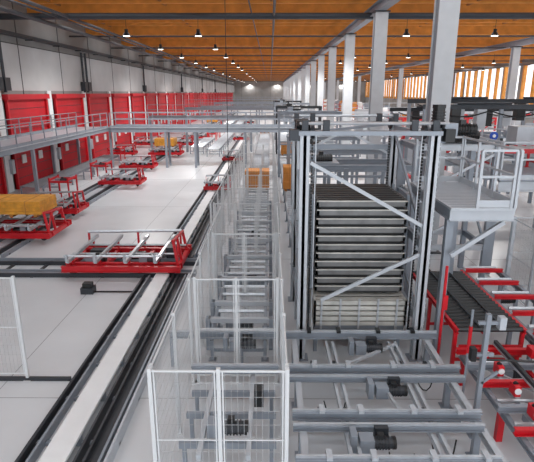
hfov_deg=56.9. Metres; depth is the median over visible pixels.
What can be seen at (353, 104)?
storage rack
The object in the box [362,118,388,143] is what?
tall cabinet
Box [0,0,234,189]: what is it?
wall
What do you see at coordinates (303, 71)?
steel column
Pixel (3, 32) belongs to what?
cable tray
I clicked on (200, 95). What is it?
door
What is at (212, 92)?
door
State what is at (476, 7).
timber beam
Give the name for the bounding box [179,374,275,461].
conveyor
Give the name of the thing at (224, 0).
cable
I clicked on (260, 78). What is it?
timber beam
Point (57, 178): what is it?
table
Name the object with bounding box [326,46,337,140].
steel column
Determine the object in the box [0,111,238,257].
track
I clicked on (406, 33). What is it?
hanging lamp
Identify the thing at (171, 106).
door
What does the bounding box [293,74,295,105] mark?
steel column
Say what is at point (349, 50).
steel column
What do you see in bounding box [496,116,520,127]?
tall cabinet
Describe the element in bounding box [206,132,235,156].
conveyor
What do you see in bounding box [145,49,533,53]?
timber beam
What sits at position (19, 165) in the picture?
door
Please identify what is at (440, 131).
frame
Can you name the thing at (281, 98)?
portal
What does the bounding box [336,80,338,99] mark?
steel column
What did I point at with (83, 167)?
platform
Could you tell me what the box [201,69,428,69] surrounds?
timber beam
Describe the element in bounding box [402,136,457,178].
frame
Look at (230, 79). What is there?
timber beam
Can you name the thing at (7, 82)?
drain pipe
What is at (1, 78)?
drain pipe
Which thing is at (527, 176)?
platform
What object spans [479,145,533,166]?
conveyor
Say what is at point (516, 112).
gantry
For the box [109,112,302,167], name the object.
footbridge
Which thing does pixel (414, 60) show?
timber beam
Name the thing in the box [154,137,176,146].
boards
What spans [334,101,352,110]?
storage rack
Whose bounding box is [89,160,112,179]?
table
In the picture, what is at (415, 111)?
gantry
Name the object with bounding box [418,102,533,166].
gantry
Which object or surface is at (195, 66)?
timber beam
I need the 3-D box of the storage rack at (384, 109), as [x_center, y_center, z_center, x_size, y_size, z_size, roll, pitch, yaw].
[19.879,-17.503,76.498,4.900,3.300,1.100,0,16,0]
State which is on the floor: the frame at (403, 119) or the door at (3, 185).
the frame at (403, 119)
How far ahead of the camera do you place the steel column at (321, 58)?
54.32 m
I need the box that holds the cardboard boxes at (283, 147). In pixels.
[281,145,290,154]
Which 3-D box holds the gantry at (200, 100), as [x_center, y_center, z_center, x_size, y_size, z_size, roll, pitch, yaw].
[-3.734,-19.724,82.360,14.552,4.402,1.400,0,16,0]
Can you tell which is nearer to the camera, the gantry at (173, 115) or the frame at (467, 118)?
the frame at (467, 118)
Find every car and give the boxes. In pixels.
[0,206,71,240]
[26,190,89,215]
[60,229,191,274]
[98,168,146,185]
[109,143,137,155]
[119,154,157,169]
[131,136,160,145]
[148,143,183,155]
[177,136,193,145]
[181,132,209,138]
[203,174,230,191]
[222,149,242,161]
[233,132,248,140]
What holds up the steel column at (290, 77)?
on the floor
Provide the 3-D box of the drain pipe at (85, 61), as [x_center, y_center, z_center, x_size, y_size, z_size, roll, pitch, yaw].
[-14.521,-12.725,39.728,0.350,3.000,0.600,0,16,0]
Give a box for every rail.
[14,273,189,461]
[162,123,252,257]
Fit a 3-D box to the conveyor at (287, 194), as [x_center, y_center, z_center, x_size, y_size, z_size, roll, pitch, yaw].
[1.628,-1.802,25.452,1.610,0.695,23.000,0,16,0]
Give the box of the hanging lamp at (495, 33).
[490,19,498,35]
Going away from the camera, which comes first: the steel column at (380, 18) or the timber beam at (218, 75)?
the steel column at (380, 18)
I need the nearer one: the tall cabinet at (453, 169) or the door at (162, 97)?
the tall cabinet at (453, 169)
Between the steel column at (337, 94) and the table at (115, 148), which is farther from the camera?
the steel column at (337, 94)
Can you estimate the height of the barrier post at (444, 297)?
2.200 m
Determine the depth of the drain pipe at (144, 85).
57.79 m
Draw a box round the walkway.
[0,112,113,191]
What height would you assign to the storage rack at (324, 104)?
3.300 m
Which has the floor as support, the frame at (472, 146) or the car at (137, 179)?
the frame at (472, 146)
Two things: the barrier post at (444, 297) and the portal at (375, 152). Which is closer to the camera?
the barrier post at (444, 297)
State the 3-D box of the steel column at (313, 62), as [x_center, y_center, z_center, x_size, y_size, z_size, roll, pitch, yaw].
[6.009,-17.370,64.677,0.900,9.440,0.800,0,16,0]
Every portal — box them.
[273,98,301,123]
[274,100,309,139]
[275,102,321,153]
[277,106,341,176]
[286,134,359,183]
[291,139,386,204]
[309,151,418,185]
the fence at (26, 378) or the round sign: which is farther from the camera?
the round sign
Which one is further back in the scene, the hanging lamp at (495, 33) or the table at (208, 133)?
the table at (208, 133)
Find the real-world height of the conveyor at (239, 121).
0.665 m
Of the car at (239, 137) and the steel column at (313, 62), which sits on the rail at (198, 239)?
the car at (239, 137)
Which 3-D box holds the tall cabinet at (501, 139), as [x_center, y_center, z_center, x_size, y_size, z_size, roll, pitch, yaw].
[19.350,-6.922,40.516,2.300,2.400,2.110,0,16,0]
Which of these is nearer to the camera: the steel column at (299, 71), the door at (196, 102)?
the steel column at (299, 71)
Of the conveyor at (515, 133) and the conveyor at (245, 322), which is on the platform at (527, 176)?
the conveyor at (515, 133)
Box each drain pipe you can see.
[0,40,11,91]
[0,77,4,90]
[80,52,87,91]
[84,53,91,91]
[142,66,146,91]
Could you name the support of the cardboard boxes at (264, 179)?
on the conveyor at (264, 138)
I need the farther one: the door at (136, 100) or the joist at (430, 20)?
the door at (136, 100)
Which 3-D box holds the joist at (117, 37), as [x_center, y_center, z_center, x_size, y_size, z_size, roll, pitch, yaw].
[12.814,-18.904,47.998,55.000,0.380,0.200,0,16,0]
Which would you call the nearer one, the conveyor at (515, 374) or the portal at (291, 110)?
the conveyor at (515, 374)
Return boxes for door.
[0,91,52,192]
[0,157,7,193]
[45,91,88,171]
[81,91,112,158]
[107,91,131,147]
[127,91,146,142]
[143,92,158,139]
[155,92,167,134]
[165,92,175,123]
[174,92,182,123]
[181,92,189,123]
[187,92,194,122]
[193,92,198,120]
[198,92,202,114]
[202,92,206,114]
[206,93,209,114]
[209,92,212,114]
[212,92,215,113]
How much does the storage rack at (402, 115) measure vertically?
3.300 m
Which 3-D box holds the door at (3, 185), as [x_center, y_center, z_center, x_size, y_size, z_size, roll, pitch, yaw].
[-14.647,-3.967,24.090,0.350,5.600,6.250,0,16,0]
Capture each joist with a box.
[14,0,533,3]
[70,19,533,22]
[78,23,533,25]
[117,37,528,38]
[142,46,533,46]
[224,19,428,19]
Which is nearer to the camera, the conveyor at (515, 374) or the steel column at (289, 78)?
the conveyor at (515, 374)
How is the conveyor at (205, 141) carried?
on the floor
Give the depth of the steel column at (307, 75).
73.63 m
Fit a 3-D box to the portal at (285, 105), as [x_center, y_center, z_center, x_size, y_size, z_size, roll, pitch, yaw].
[2.885,-9.590,45.849,4.200,4.652,1.640,0,16,0]
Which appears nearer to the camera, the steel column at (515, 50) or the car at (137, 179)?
the car at (137, 179)
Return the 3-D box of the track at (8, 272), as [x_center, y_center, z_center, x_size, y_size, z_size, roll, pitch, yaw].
[-8.308,1.167,15.931,12.200,0.130,1.540,0,16,0]
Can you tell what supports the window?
in the wall at (390, 101)
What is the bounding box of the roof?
[45,0,519,39]
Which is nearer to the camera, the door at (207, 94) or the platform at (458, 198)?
the platform at (458, 198)
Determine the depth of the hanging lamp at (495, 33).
30.59 m
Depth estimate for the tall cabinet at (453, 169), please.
33.02 m
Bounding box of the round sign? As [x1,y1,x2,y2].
[489,132,497,170]
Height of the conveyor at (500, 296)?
0.870 m
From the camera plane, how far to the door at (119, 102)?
49.06 m
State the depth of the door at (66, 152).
36.24 m
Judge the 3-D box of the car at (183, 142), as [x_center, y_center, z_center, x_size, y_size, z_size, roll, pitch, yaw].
[-8.882,-9.449,51.393,2.520,1.092,1.670,0,16,0]
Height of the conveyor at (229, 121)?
0.665 m
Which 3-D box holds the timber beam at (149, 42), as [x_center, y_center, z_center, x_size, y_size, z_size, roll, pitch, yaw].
[12.823,-19.086,49.609,55.000,0.900,0.320,0,16,0]
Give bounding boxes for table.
[48,174,77,196]
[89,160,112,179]
[107,146,124,160]
[207,132,216,138]
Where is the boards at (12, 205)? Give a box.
[0,194,56,216]
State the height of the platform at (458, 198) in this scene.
4.472 m
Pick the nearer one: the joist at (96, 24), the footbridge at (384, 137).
the footbridge at (384, 137)
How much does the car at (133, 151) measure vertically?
1.092 m
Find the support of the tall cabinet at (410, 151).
on the floor
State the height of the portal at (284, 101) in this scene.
4.652 m
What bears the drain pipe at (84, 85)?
attached to the wall at (32, 67)
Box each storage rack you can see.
[323,100,336,109]
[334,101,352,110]
[352,103,367,117]
[382,108,405,126]
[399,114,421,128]
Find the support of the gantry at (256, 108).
on the floor
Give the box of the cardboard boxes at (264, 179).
[245,168,268,189]
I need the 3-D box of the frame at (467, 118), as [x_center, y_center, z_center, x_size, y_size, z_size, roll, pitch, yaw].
[18.472,-8.588,43.851,2.540,3.802,2.638,0,16,0]
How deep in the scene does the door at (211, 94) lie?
125.22 m
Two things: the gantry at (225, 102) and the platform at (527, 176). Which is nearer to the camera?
the platform at (527, 176)
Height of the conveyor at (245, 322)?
0.740 m
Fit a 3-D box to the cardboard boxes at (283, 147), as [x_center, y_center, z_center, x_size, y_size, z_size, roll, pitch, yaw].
[1.744,-6.641,39.673,1.250,0.956,1.212,0,16,0]
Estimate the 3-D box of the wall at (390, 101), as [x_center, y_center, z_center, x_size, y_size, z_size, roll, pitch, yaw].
[40.782,-27.919,99.510,0.300,10.900,223.200,0,16,0]
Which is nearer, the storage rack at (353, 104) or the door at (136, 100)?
the door at (136, 100)
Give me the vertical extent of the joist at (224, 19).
0.380 m
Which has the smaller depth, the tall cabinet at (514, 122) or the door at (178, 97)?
the tall cabinet at (514, 122)
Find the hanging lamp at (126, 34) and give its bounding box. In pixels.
[123,20,129,36]
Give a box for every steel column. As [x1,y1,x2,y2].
[287,79,288,100]
[288,78,289,102]
[290,77,291,102]
[291,76,292,102]
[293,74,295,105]
[295,73,297,105]
[298,70,301,105]
[301,68,305,117]
[305,65,309,110]
[310,60,316,127]
[316,55,324,140]
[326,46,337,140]
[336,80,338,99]
[340,33,356,156]
[357,76,360,102]
[364,10,390,183]
[397,68,403,120]
[415,0,460,253]
[501,46,522,130]
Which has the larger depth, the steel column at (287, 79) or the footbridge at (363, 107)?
the steel column at (287, 79)
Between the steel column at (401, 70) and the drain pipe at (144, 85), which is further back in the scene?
the steel column at (401, 70)
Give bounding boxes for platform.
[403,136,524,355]
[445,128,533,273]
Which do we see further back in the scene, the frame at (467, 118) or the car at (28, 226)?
the frame at (467, 118)
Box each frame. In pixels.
[288,104,477,361]
[395,131,497,285]
[398,115,421,138]
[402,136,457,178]
[464,117,496,131]
[465,130,532,202]
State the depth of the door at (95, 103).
42.74 m
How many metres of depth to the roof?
35.89 m
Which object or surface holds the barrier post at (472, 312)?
on the floor
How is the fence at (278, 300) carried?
on the floor
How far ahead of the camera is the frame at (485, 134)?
25.26 m
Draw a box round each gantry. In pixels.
[147,105,302,151]
[184,99,292,134]
[200,100,287,123]
[214,97,283,114]
[385,106,533,183]
[404,97,533,180]
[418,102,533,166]
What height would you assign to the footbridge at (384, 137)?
4.122 m
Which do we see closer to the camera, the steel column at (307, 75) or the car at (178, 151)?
the car at (178, 151)
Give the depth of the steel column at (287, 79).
150.45 m
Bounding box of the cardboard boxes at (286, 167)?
[283,164,290,190]
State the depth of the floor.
11.68 m
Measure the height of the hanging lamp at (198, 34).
1.112 m
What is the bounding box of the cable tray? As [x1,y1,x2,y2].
[0,29,234,84]
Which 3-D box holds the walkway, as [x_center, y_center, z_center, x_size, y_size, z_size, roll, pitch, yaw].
[-13.085,-3.993,27.007,2.800,4.072,22.080,0,16,0]
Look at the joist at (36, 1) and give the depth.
28.78 m
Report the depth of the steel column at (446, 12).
15.90 m
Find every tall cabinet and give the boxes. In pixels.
[354,109,367,136]
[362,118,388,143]
[378,139,412,178]
[447,138,487,176]
[486,131,505,152]
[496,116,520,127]
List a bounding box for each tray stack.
[306,266,406,351]
[307,183,409,291]
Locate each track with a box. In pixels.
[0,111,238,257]
[0,258,201,277]
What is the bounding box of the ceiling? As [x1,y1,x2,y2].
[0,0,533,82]
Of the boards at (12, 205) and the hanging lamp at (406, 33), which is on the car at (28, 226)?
the boards at (12, 205)
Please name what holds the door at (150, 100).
in the wall at (32, 67)
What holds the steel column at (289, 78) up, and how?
on the floor
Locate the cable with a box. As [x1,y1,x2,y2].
[224,0,229,174]
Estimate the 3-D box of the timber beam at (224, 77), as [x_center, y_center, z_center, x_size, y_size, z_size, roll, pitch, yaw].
[13.496,-48.852,155.503,55.000,0.900,0.320,0,16,0]
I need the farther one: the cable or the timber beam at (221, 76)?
the timber beam at (221, 76)
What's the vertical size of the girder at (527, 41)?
0.500 m
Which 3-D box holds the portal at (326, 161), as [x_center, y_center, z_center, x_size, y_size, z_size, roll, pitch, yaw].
[2.899,-0.856,16.621,3.800,3.652,1.640,0,16,0]
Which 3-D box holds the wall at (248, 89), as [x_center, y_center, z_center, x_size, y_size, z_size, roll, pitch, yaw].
[13.814,-58.147,207.050,55.600,10.900,0.320,0,16,0]
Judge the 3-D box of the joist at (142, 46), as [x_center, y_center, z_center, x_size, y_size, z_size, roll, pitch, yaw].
[12.864,-21.149,55.988,55.000,0.380,0.200,0,16,0]
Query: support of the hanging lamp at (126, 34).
hanging from the timber beam at (476, 7)
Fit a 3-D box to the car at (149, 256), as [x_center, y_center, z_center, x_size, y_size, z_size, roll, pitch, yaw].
[-4.408,0.546,15.833,3.600,1.092,2.385,0,16,0]
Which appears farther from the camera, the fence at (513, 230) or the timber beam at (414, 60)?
the timber beam at (414, 60)
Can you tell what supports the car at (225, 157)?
on the rail at (198, 239)
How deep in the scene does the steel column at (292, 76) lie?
121.93 m
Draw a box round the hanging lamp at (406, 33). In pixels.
[402,19,409,35]
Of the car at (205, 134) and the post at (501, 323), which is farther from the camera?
the car at (205, 134)
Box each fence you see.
[0,276,70,381]
[147,206,288,461]
[210,114,279,269]
[502,216,533,306]
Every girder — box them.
[284,0,399,81]
[324,37,533,81]
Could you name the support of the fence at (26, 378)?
on the floor
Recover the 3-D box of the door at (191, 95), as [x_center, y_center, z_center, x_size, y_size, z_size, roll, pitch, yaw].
[-14.210,-23.314,92.921,0.350,5.600,6.250,0,16,0]
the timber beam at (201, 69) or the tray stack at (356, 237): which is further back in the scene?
the timber beam at (201, 69)
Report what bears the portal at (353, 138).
on the floor
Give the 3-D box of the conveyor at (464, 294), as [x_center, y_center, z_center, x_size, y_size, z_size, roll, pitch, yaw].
[4.490,1.934,11.578,1.510,1.010,3.500,0,16,0]
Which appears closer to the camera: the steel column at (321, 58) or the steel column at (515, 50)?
the steel column at (515, 50)
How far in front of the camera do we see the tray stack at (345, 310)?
10.58 m
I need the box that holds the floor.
[0,109,533,461]
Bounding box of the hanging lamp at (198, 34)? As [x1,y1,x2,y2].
[194,29,201,36]
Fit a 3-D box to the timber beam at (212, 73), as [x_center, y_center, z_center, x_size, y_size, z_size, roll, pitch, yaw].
[13.312,-40.734,126.623,55.000,0.900,0.320,0,16,0]
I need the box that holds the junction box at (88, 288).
[80,281,131,294]
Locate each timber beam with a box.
[26,3,533,12]
[85,26,533,34]
[121,39,533,45]
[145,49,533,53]
[163,54,533,58]
[176,59,522,62]
[186,63,494,65]
[195,66,472,67]
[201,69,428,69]
[207,71,428,71]
[212,73,425,73]
[218,75,414,75]
[221,76,405,76]
[224,77,396,77]
[230,79,369,79]
[260,78,369,78]
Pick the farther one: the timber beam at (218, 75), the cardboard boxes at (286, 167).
the timber beam at (218, 75)
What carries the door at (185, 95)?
in the wall at (32, 67)
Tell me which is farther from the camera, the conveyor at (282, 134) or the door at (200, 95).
the door at (200, 95)
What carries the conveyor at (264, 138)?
on the floor
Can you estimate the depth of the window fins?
98.91 m
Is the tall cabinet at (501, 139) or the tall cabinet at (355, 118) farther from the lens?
the tall cabinet at (355, 118)
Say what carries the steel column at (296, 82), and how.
on the floor
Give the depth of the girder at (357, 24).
32.36 m
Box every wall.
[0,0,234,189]
[234,81,365,105]
[365,59,533,124]
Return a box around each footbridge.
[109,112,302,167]
[338,103,529,122]
[380,117,512,176]
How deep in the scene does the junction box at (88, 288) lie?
13.93 m
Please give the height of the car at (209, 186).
1.092 m
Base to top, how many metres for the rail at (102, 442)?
0.240 m
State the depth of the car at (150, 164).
35.60 m
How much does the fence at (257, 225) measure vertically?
2.200 m
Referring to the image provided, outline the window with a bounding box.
[384,64,533,98]
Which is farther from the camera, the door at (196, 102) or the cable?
the door at (196, 102)
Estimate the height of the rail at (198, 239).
0.240 m
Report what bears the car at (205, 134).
on the track at (96, 191)
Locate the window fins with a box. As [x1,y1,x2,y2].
[365,65,533,103]
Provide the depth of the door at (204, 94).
111.89 m
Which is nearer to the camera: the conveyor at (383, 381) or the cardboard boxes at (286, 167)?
the conveyor at (383, 381)
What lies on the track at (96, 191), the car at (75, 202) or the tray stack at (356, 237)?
the car at (75, 202)
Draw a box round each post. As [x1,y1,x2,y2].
[437,266,448,353]
[462,309,473,392]
[467,313,507,438]
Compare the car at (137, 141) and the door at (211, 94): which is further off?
the door at (211, 94)
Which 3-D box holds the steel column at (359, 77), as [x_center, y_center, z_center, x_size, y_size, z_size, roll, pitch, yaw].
[22.775,-33.578,122.341,0.900,9.440,0.800,0,16,0]
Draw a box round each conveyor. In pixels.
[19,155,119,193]
[169,327,506,461]
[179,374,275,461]
[190,137,214,153]
[205,194,272,361]
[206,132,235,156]
[224,120,237,123]
[235,114,249,123]
[245,132,269,192]
[277,132,290,155]
[280,160,309,264]
[411,269,526,363]
[455,340,533,461]
[457,125,533,162]
[460,266,533,359]
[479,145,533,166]
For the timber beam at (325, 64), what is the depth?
87.99 m

